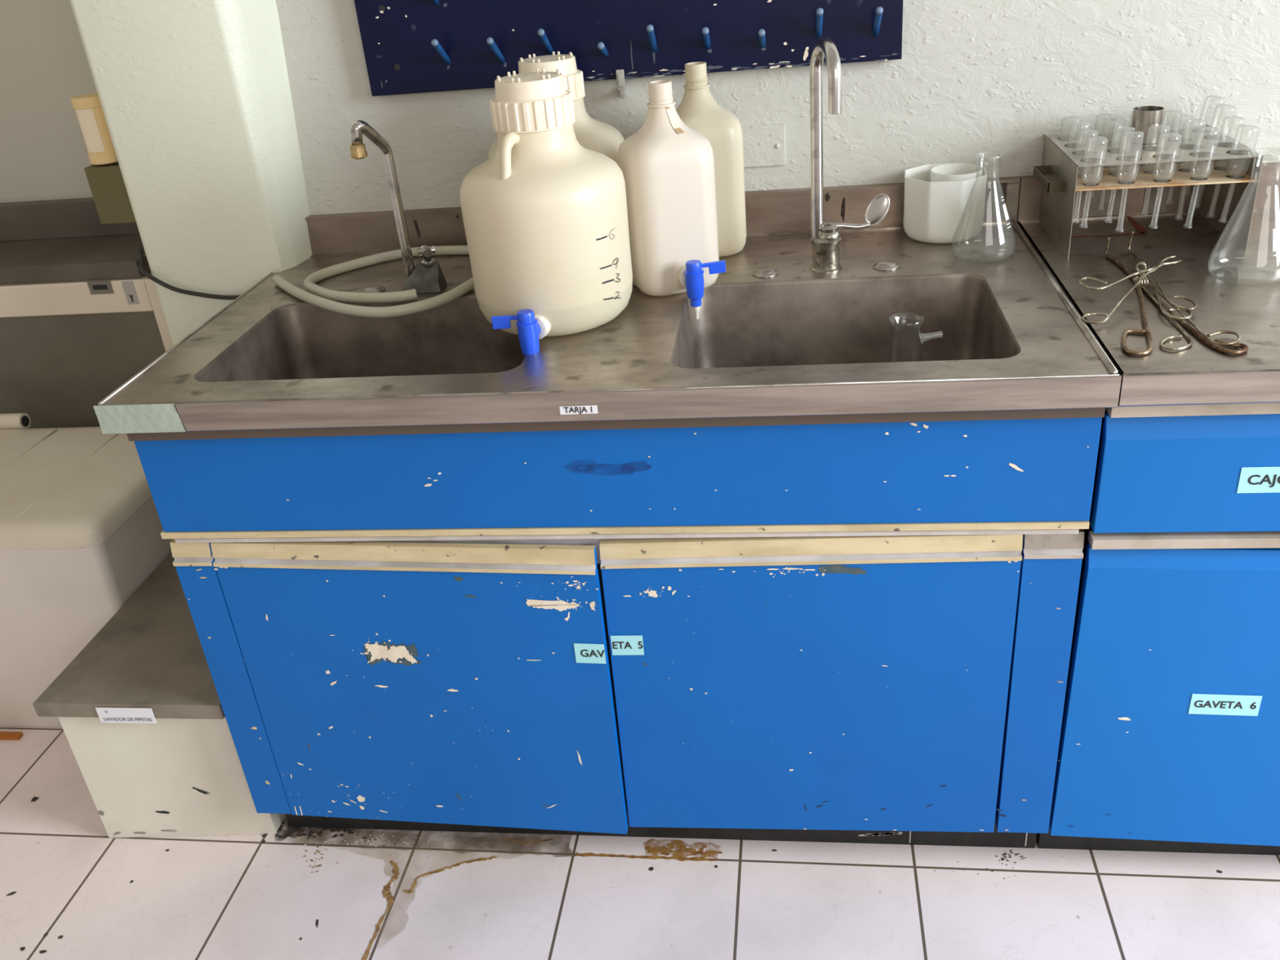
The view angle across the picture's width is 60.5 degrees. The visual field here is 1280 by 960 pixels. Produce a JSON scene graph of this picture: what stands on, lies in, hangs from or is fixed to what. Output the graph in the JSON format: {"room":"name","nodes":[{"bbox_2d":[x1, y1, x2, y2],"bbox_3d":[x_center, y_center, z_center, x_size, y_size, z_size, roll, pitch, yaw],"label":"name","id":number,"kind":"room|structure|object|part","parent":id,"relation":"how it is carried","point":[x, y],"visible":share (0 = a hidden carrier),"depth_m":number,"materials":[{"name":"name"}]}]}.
{"room":"science laboratory","nodes":[
{"label":"science laboratory","id":0,"kind":"room"},
{"bbox_2d":[0,0,97,203],"bbox_3d":[-2.183,-1.147,2.475,2.970,3.000,0.120,-1,28,8],"label":"wall","id":1,"kind":"structure","parent":0,"point":[44,64],"depth_m":2.46,"materials":[{"name":"paint"}]},
{"bbox_2d":[69,0,311,346],"bbox_3d":[-0.799,-1.032,2.014,0.336,3.000,0.470,-1,28,8],"label":"wall pillar","id":2,"kind":"structure","parent":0,"point":[194,95],"depth_m":1.98,"materials":[{"name":"paint"}]},
{"bbox_2d":[70,93,117,164],"bbox_3d":[-1.006,-0.665,2.075,0.102,0.121,0.064,-1,28,8],"label":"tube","id":3,"kind":"object","parent":2,"relation":"attached to","point":[87,107],"visible":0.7,"depth_m":2.05,"materials":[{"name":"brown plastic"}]},
{"bbox_2d":[84,161,136,224],"bbox_3d":[-0.998,-0.560,2.132,0.106,0.108,0.058,-1,28,8],"label":"box","id":4,"kind":"object","parent":2,"relation":"attached to","point":[106,182],"visible":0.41,"depth_m":2.11,"materials":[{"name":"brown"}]},
{"bbox_2d":[137,247,239,299],"bbox_3d":[-0.910,-0.368,2.166,0.412,0.121,0.112,16,35,35],"label":"power cable","id":5,"kind":"object","parent":2,"relation":"attached to","point":[141,267],"visible":0.72,"depth_m":2.10,"materials":[{"name":"grey rubber"}]},
{"bbox_2d":[0,726,1279,959],"bbox_3d":[-0.212,1.139,1.030,7.200,0.001,4.450,-1,28,8],"label":"floor","id":6,"kind":"structure","parent":0,"point":[69,890],"depth_m":1.84,"materials":[{"name":"tile"}]},
{"bbox_2d":[0,731,23,740],"bbox_3d":[-1.532,0.549,2.367,0.431,0.009,0.016,-1,28,8],"label":"strip","id":7,"kind":"object","parent":6,"relation":"on","point":[6,735],"visible":1,"depth_m":2.33,"materials":[{"name":"orange wood"}]},
{"bbox_2d":[0,413,173,728],"bbox_3d":[-1.268,0.212,2.341,0.676,0.583,0.465,-1,28,8],"label":"bin","id":8,"kind":"object","parent":6,"relation":"on","point":[81,527],"visible":0.7,"depth_m":2.16,"materials":[{"name":"white plastic"}]},
{"bbox_3d":[-1.290,0.002,2.215,0.676,0.050,0.439,-1,28,8],"label":"lid","id":9,"kind":"part","parent":8,"relation":"part of","materials":[{"name":"plastic"}]},
{"bbox_2d":[0,271,173,428],"bbox_3d":[-1.628,-0.116,2.732,1.361,0.822,0.260,-1,28,8],"label":"cabinet","id":10,"kind":"object","parent":6,"relation":"on","point":[65,347],"visible":0.28,"depth_m":2.44,"materials":[{"name":"metal"}]},
{"bbox_2d":[0,197,151,284],"bbox_3d":[-1.677,-0.535,2.522,1.538,0.120,0.260,-1,28,8],"label":"bench","id":11,"kind":"object","parent":10,"relation":"on","point":[58,240],"visible":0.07,"depth_m":2.51,"materials":[{"name":"grey metal"}]},
{"bbox_3d":[-1.648,-0.060,2.631,1.347,0.821,0.023,-1,28,8],"label":"door frame","id":12,"kind":"part","parent":10,"relation":"part of","materials":[{"name":"beige ceramic"}]},
{"bbox_3d":[-1.159,-0.413,2.360,0.054,0.028,0.002,-1,28,8],"label":"plate","id":13,"kind":"part","parent":10,"relation":"part of","materials":[{"name":"brown"}]},
{"bbox_2d":[32,553,285,838],"bbox_3d":[-0.831,0.401,2.177,0.348,0.331,0.542,-1,28,8],"label":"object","id":14,"kind":"object","parent":6,"relation":"on","point":[164,762],"visible":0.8,"depth_m":1.97,"materials":[{"name":"white"}]},
{"bbox_3d":[-0.817,0.413,2.183,0.322,0.301,0.511,-1,28,8],"label":"panel","id":15,"kind":"part","parent":14,"relation":"part of","materials":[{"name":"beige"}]},
{"bbox_2d":[102,408,1105,848],"bbox_3d":[-0.122,0.134,1.992,1.592,0.856,0.677,-1,28,8],"label":"base cabinet","id":16,"kind":"object","parent":6,"relation":"on","point":[859,628],"visible":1,"depth_m":1.65,"materials":[{"name":"blue wood"}]},
{"bbox_3d":[-0.491,0.345,1.792,0.911,0.568,0.021,0,28,9],"label":"door","id":17,"kind":"part","parent":16,"relation":"part of","materials":[{"name":"blue paint"}]},
{"bbox_2d":[93,176,1121,434],"bbox_3d":[-0.042,-0.239,1.788,1.374,0.264,0.725,-1,28,8],"label":"countertop","id":18,"kind":"structure","parent":16,"relation":"on","point":[773,335],"depth_m":1.75,"materials":[{"name":"silver metal"}]},
{"bbox_2d":[194,295,526,382],"bbox_3d":[-0.388,-0.145,1.755,0.496,0.186,0.344,-1,28,8],"label":"basin","id":19,"kind":"object","parent":18,"relation":"in","point":[290,340],"depth_m":1.89,"materials":[{"name":"silver metal"}]},
{"bbox_2d":[271,245,474,317],"bbox_3d":[-0.400,-0.366,1.948,0.396,0.024,0.379,-22,32,-29],"label":"hose","id":20,"kind":"object","parent":18,"relation":"on","point":[324,298],"visible":0.74,"depth_m":1.84,"materials":[{"name":"plastic"}]},
{"bbox_2d":[349,120,446,293],"bbox_3d":[-0.398,-0.450,1.814,0.092,0.296,0.111,-1,28,8],"label":"tap","id":21,"kind":"object","parent":18,"relation":"on","point":[427,277],"visible":1,"depth_m":1.86,"materials":[{"name":"silver metal"}]},
{"bbox_3d":[-0.420,-0.454,1.810,0.025,0.281,0.099,5,30,19],"label":"spout","id":22,"kind":"part","parent":21,"relation":"part of","materials":[{"name":"silver metal"}]},
{"bbox_3d":[-0.366,-0.387,1.889,0.028,0.030,0.028,-15,29,-17],"label":"knob","id":23,"kind":"part","parent":21,"relation":"part of","materials":[{"name":"silver metal"}]},
{"bbox_2d":[459,67,632,355],"bbox_3d":[-0.144,-0.397,1.621,0.245,0.381,0.284,-1,28,8],"label":"carboy","id":24,"kind":"object","parent":18,"relation":"on","point":[545,217],"visible":0.99,"depth_m":1.56,"materials":[{"name":"plastic"}]},
{"bbox_3d":[-0.183,-0.443,1.542,0.018,0.083,0.057,10,31,26],"label":"handle","id":25,"kind":"part","parent":24,"relation":"part of","materials":[{"name":"plastic"}]},
{"bbox_2d":[491,309,541,355],"bbox_3d":[-0.177,-0.205,1.587,0.066,0.080,0.035,-1,28,8],"label":"tap","id":26,"kind":"object","parent":24,"relation":"on","point":[528,322],"depth_m":1.57,"materials":[{"name":"blue plastic"}]},
{"bbox_2d":[488,51,624,164],"bbox_3d":[-0.140,-0.544,1.888,0.238,0.351,0.238,-1,28,8],"label":"carboy","id":27,"kind":"object","parent":18,"relation":"on","point":[593,135],"visible":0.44,"depth_m":1.80,"materials":[{"name":"plastic"}]},
{"bbox_2d":[617,80,725,319],"bbox_3d":[0.051,-0.439,1.724,0.139,0.350,0.173,-12,29,-12],"label":"plastic bottle","id":28,"kind":"object","parent":18,"relation":"on","point":[667,166],"visible":1,"depth_m":1.69,"materials":[{"name":"beige plastic"}]},
{"bbox_2d":[684,259,725,306],"bbox_3d":[0.102,-0.308,1.718,0.065,0.071,0.035,-1,28,8],"label":"tap","id":29,"kind":"object","parent":28,"relation":"on","point":[694,283],"depth_m":1.71,"materials":[{"name":"blue plastic"}]},
{"bbox_2d":[675,62,746,257],"bbox_3d":[0.105,-0.549,1.889,0.140,0.318,0.116,-7,28,-2],"label":"plastic bottle","id":30,"kind":"object","parent":18,"relation":"on","point":[698,109],"visible":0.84,"depth_m":1.83,"materials":[{"name":"white plastic"}]},
{"bbox_2d":[671,272,1021,368],"bbox_3d":[0.298,-0.158,1.657,0.466,0.186,0.360,-1,28,8],"label":"basin","id":31,"kind":"object","parent":18,"relation":"in","point":[837,321],"depth_m":1.79,"materials":[{"name":"silver metal"}]},
{"bbox_2d":[809,37,889,273],"bbox_3d":[0.313,-0.505,1.722,0.138,0.362,0.097,-26,34,-34],"label":"tap","id":32,"kind":"object","parent":18,"relation":"on","point":[825,240],"visible":1,"depth_m":1.75,"materials":[{"name":"silver metal"}]},
{"bbox_3d":[0.347,-0.431,1.776,0.113,0.055,0.015,-4,28,2],"label":"lever","id":33,"kind":"part","parent":32,"relation":"part of","materials":[{"name":"silver metal"}]},
{"bbox_2d":[888,318,941,360],"bbox_3d":[0.397,-0.159,1.648,0.112,0.178,0.112,-1,28,8],"label":"flask","id":34,"kind":"object","parent":18,"relation":"in","point":[924,318],"visible":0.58,"depth_m":1.61,"materials":[{"name":"clear glass"}]},
{"bbox_2d":[902,162,986,243],"bbox_3d":[0.526,-0.478,1.904,0.139,0.110,0.139,-1,28,8],"label":"plastic tub","id":35,"kind":"object","parent":18,"relation":"on","point":[933,211],"visible":0.98,"depth_m":1.85,"materials":[{"name":"white plastic"}]},
{"bbox_2d":[930,163,982,182],"bbox_3d":[0.547,-0.487,1.908,0.085,0.105,0.085,-1,28,8],"label":"plastic cup","id":36,"kind":"object","parent":35,"relation":"in","point":[953,171],"visible":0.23,"depth_m":1.90,"materials":[{"name":"white plastic"}]},
{"bbox_2d":[951,153,1015,262],"bbox_3d":[0.557,-0.442,1.770,0.101,0.163,0.101,-1,28,8],"label":"flask","id":37,"kind":"object","parent":18,"relation":"on","point":[1006,213],"visible":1,"depth_m":1.75,"materials":[{"name":"clear glass"}]},
{"bbox_3d":[-0.073,-0.085,1.502,1.342,0.020,0.034,-1,28,8],"label":"rail","id":38,"kind":"part","parent":16,"relation":"part of","materials":[{"name":"brown"}]},
{"bbox_3d":[-0.065,-0.008,1.549,1.347,0.162,0.019,-1,28,8],"label":"apron panel","id":39,"kind":"part","parent":16,"relation":"part of","materials":[{"name":"blue paint"}]},
{"bbox_3d":[-0.060,0.071,1.590,1.352,0.014,0.020,-1,28,8],"label":"finger pull","id":40,"kind":"part","parent":16,"relation":"part of","materials":[{"name":"beige wood"}]},
{"bbox_3d":[-0.054,0.099,1.615,1.325,0.059,0.026,-1,28,8],"label":"rail","id":41,"kind":"part","parent":16,"relation":"part of","materials":[{"name":"beige wood"}]},
{"bbox_3d":[0.142,0.330,1.703,0.993,0.565,0.022,-1,28,8],"label":"door","id":42,"kind":"part","parent":16,"relation":"part of","materials":[{"name":"blue paint"}]},
{"bbox_2d":[1036,402,1279,855],"bbox_3d":[0.980,0.114,1.839,0.632,0.853,0.668,-1,28,8],"label":"base cabinet","id":43,"kind":"object","parent":6,"relation":"on","point":[1170,738],"visible":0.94,"depth_m":1.56,"materials":[{"name":"blue wood"}]},
{"bbox_2d":[1017,161,1279,406],"bbox_3d":[1.118,-0.327,1.595,0.975,0.120,0.739,-1,28,8],"label":"countertop","id":44,"kind":"structure","parent":43,"relation":"on","point":[1197,374],"depth_m":1.62,"materials":[{"name":"silver metal"}]},
{"bbox_2d":[1078,255,1182,324],"bbox_3d":[0.688,-0.284,1.581,0.264,0.033,0.090,-28,35,-35],"label":"tongs","id":45,"kind":"object","parent":44,"relation":"on","point":[1144,277],"visible":1,"depth_m":1.56,"materials":[{"name":"silver metal"}]},
{"bbox_3d":[0.710,-0.304,1.603,0.177,0.008,0.049,-19,31,-24],"label":"arm","id":46,"kind":"part","parent":45,"relation":"part of","materials":[{"name":"metal"}]},
{"bbox_2d":[1033,124,1263,259],"bbox_3d":[0.812,-0.480,1.816,0.293,0.147,0.255,-1,28,8],"label":"tube rack","id":47,"kind":"object","parent":44,"relation":"on","point":[1057,175],"visible":0.93,"depth_m":1.76,"materials":[{"name":"metal"}]},
{"bbox_3d":[0.678,-0.499,1.820,0.026,0.016,0.120,-1,28,8],"label":"handle","id":48,"kind":"part","parent":47,"relation":"part of","materials":[{"name":"grey metal"}]},
{"bbox_3d":[0.694,-0.477,1.833,0.001,0.147,0.255,-1,28,8],"label":"plate","id":49,"kind":"part","parent":47,"relation":"part of","materials":[{"name":"metal"}]},
{"bbox_2d":[1080,136,1102,227],"bbox_3d":[0.709,-0.466,1.725,0.034,0.142,0.035,-1,28,8],"label":"tube","id":50,"kind":"object","parent":47,"relation":"in","point":[1091,136],"visible":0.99,"depth_m":1.70,"materials":[{"name":"clear glass"}]},
{"bbox_2d":[1115,130,1143,230],"bbox_3d":[0.761,-0.465,1.719,0.032,0.157,0.034,-1,28,8],"label":"tube","id":51,"kind":"object","parent":47,"relation":"in","point":[1126,131],"visible":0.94,"depth_m":1.69,"materials":[{"name":"clear glass"}]},
{"bbox_2d":[1128,106,1164,144],"bbox_3d":[0.823,-0.576,1.783,0.046,0.052,0.046,-1,28,8],"label":"metal cylinder","id":52,"kind":"object","parent":47,"relation":"on","point":[1143,117],"visible":0.97,"depth_m":1.77,"materials":[{"name":"silver metal"}]},
{"bbox_3d":[0.817,-0.537,1.767,0.267,0.001,0.225,-1,28,8],"label":"plate","id":53,"kind":"part","parent":47,"relation":"part of","materials":[{"name":"metal"}]},
{"bbox_2d":[1149,132,1182,225],"bbox_3d":[0.816,-0.465,1.712,0.034,0.147,0.034,-1,28,8],"label":"tube","id":54,"kind":"object","parent":47,"relation":"in","point":[1164,132],"visible":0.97,"depth_m":1.69,"materials":[{"name":"clear glass"}]},
{"bbox_3d":[0.813,-0.497,1.696,0.034,0.074,0.034,-1,28,8],"label":"bulb","id":55,"kind":"part","parent":54,"relation":"part of","materials":[{"name":"clear glass"}]},
{"bbox_2d":[1075,152,1257,191],"bbox_3d":[0.821,-0.505,1.785,0.265,0.003,0.223,-1,28,8],"label":"shelf","id":56,"kind":"object","parent":47,"relation":"attached to","point":[1237,168],"depth_m":1.74,"materials":[{"name":"metal"}]},
{"bbox_2d":[1189,126,1220,227],"bbox_3d":[0.869,-0.467,1.704,0.034,0.155,0.034,-1,28,8],"label":"tube","id":57,"kind":"object","parent":47,"relation":"in","point":[1202,126],"visible":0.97,"depth_m":1.68,"materials":[{"name":"clear glass"}]},
{"bbox_3d":[0.866,-0.500,1.686,0.034,0.080,0.034,-1,28,8],"label":"bulb","id":58,"kind":"part","parent":57,"relation":"part of","materials":[{"name":"clear glass"}]},
{"bbox_2d":[1207,115,1244,213],"bbox_3d":[0.930,-0.496,1.746,0.036,0.157,0.032,-1,28,8],"label":"tube","id":59,"kind":"object","parent":47,"relation":"in","point":[1228,116],"visible":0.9,"depth_m":1.73,"materials":[{"name":"clear glass"}]},
{"bbox_3d":[0.957,-0.482,1.795,0.001,0.147,0.255,-1,28,8],"label":"plate","id":60,"kind":"part","parent":47,"relation":"part of","materials":[{"name":"metal"}]},
{"bbox_2d":[1127,231,1197,319],"bbox_3d":[0.752,-0.304,1.601,0.049,0.036,0.309,-1,28,8],"label":"tongs","id":61,"kind":"object","parent":44,"relation":"on","point":[1135,255],"visible":0.94,"depth_m":1.55,"materials":[{"name":"silver metal"}]},
{"bbox_3d":[0.751,-0.290,1.609,0.036,0.004,0.308,0,28,10],"label":"arm","id":62,"kind":"part","parent":61,"relation":"part of","materials":[{"name":"metal"}]},
{"bbox_2d":[1104,237,1240,350],"bbox_3d":[0.741,-0.276,1.566,0.102,0.031,0.408,-1,28,8],"label":"tongs","id":63,"kind":"object","parent":44,"relation":"on","point":[1135,277],"visible":0.87,"depth_m":1.45,"materials":[{"name":"silver metal"}]},
{"bbox_3d":[0.713,-0.275,1.570,0.044,0.031,0.408,-1,28,8],"label":"arm","id":64,"kind":"part","parent":63,"relation":"part of","materials":[{"name":"metal"}]},
{"bbox_3d":[0.759,-0.254,1.544,0.044,0.004,0.346,-3,28,5],"label":"arm","id":65,"kind":"part","parent":63,"relation":"part of","materials":[{"name":"metal"}]},
{"bbox_2d":[1106,254,1248,355],"bbox_3d":[0.716,-0.256,1.562,0.147,0.006,0.418,-1,28,8],"label":"tongs","id":66,"kind":"object","parent":44,"relation":"on","point":[1244,347],"visible":0.96,"depth_m":1.44,"materials":[{"name":"silver metal"}]},
{"bbox_3d":[0.699,-0.252,1.557,0.037,0.006,0.393,5,30,19],"label":"arm","id":67,"kind":"part","parent":66,"relation":"part of","materials":[{"name":"metal"}]},
{"bbox_2d":[1207,153,1279,285],"bbox_3d":[0.889,-0.380,1.576,0.113,0.180,0.113,-1,28,8],"label":"flask","id":68,"kind":"object","parent":44,"relation":"on","point":[1276,232],"visible":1,"depth_m":1.55,"materials":[{"name":"clear glass"}]},
{"bbox_3d":[0.947,0.331,1.599,0.628,0.551,0.021,-1,28,8],"label":"door","id":69,"kind":"part","parent":43,"relation":"part of","materials":[{"name":"blue paint"}]},
{"bbox_3d":[0.926,0.077,1.462,0.622,0.015,0.024,-1,28,8],"label":"finger pull","id":70,"kind":"part","parent":43,"relation":"part of","materials":[{"name":"silver metal"}]},
{"bbox_3d":[0.918,-0.013,1.417,0.622,0.171,0.020,-1,28,8],"label":"drawer","id":71,"kind":"part","parent":43,"relation":"part of","materials":[{"name":"blue paint"}]},
{"bbox_3d":[0.912,-0.101,1.365,0.626,0.021,0.028,-1,28,8],"label":"rail","id":72,"kind":"part","parent":43,"relation":"part of","materials":[{"name":"silver metal"}]},
{"bbox_2d":[275,0,1279,214],"bbox_3d":[1.339,-1.044,1.659,4.230,3.000,0.140,-1,28,8],"label":"wall","id":73,"kind":"structure","parent":0,"point":[986,79],"depth_m":1.91,"materials":[{"name":"paint"}]},
{"bbox_2d":[615,69,626,98],"bbox_3d":[-0.032,-0.697,1.929,0.014,0.048,0.039,-1,28,8],"label":"clip","id":74,"kind":"object","parent":73,"relation":"attached to","point":[621,86],"visible":1,"depth_m":1.91,"materials":[{"name":"grey plastic"}]},
{"bbox_2d":[354,0,902,96],"bbox_3d":[-0.041,-0.884,1.806,0.934,0.431,0.075,-1,28,8],"label":"board","id":75,"kind":"object","parent":73,"relation":"attached to","point":[410,46],"visible":0.87,"depth_m":1.89,"materials":[{"name":"blue"}]},
{"bbox_2d":[305,176,1020,257],"bbox_3d":[0.012,-0.483,2.049,1.334,0.088,0.025,-1,28,8],"label":"backsplash","id":76,"kind":"structure","parent":73,"relation":"attached to","point":[773,211],"depth_m":2.02,"materials":[{"name":"metal"}]},
{"bbox_2d":[741,124,786,167],"bbox_3d":[0.210,-0.598,1.968,0.101,0.072,0.008,-1,28,8],"label":"cover plate","id":77,"kind":"object","parent":73,"relation":"attached to","point":[763,145],"visible":0.72,"depth_m":1.97,"materials":[{"name":"paint"}]},
{"bbox_2d":[1017,161,1279,222],"bbox_3d":[1.156,-0.503,1.886,0.975,0.086,0.025,-1,28,8],"label":"backsplash","id":78,"kind":"structure","parent":73,"relation":"attached to","point":[1140,202],"depth_m":1.92,"materials":[{"name":"metal"}]}
]}

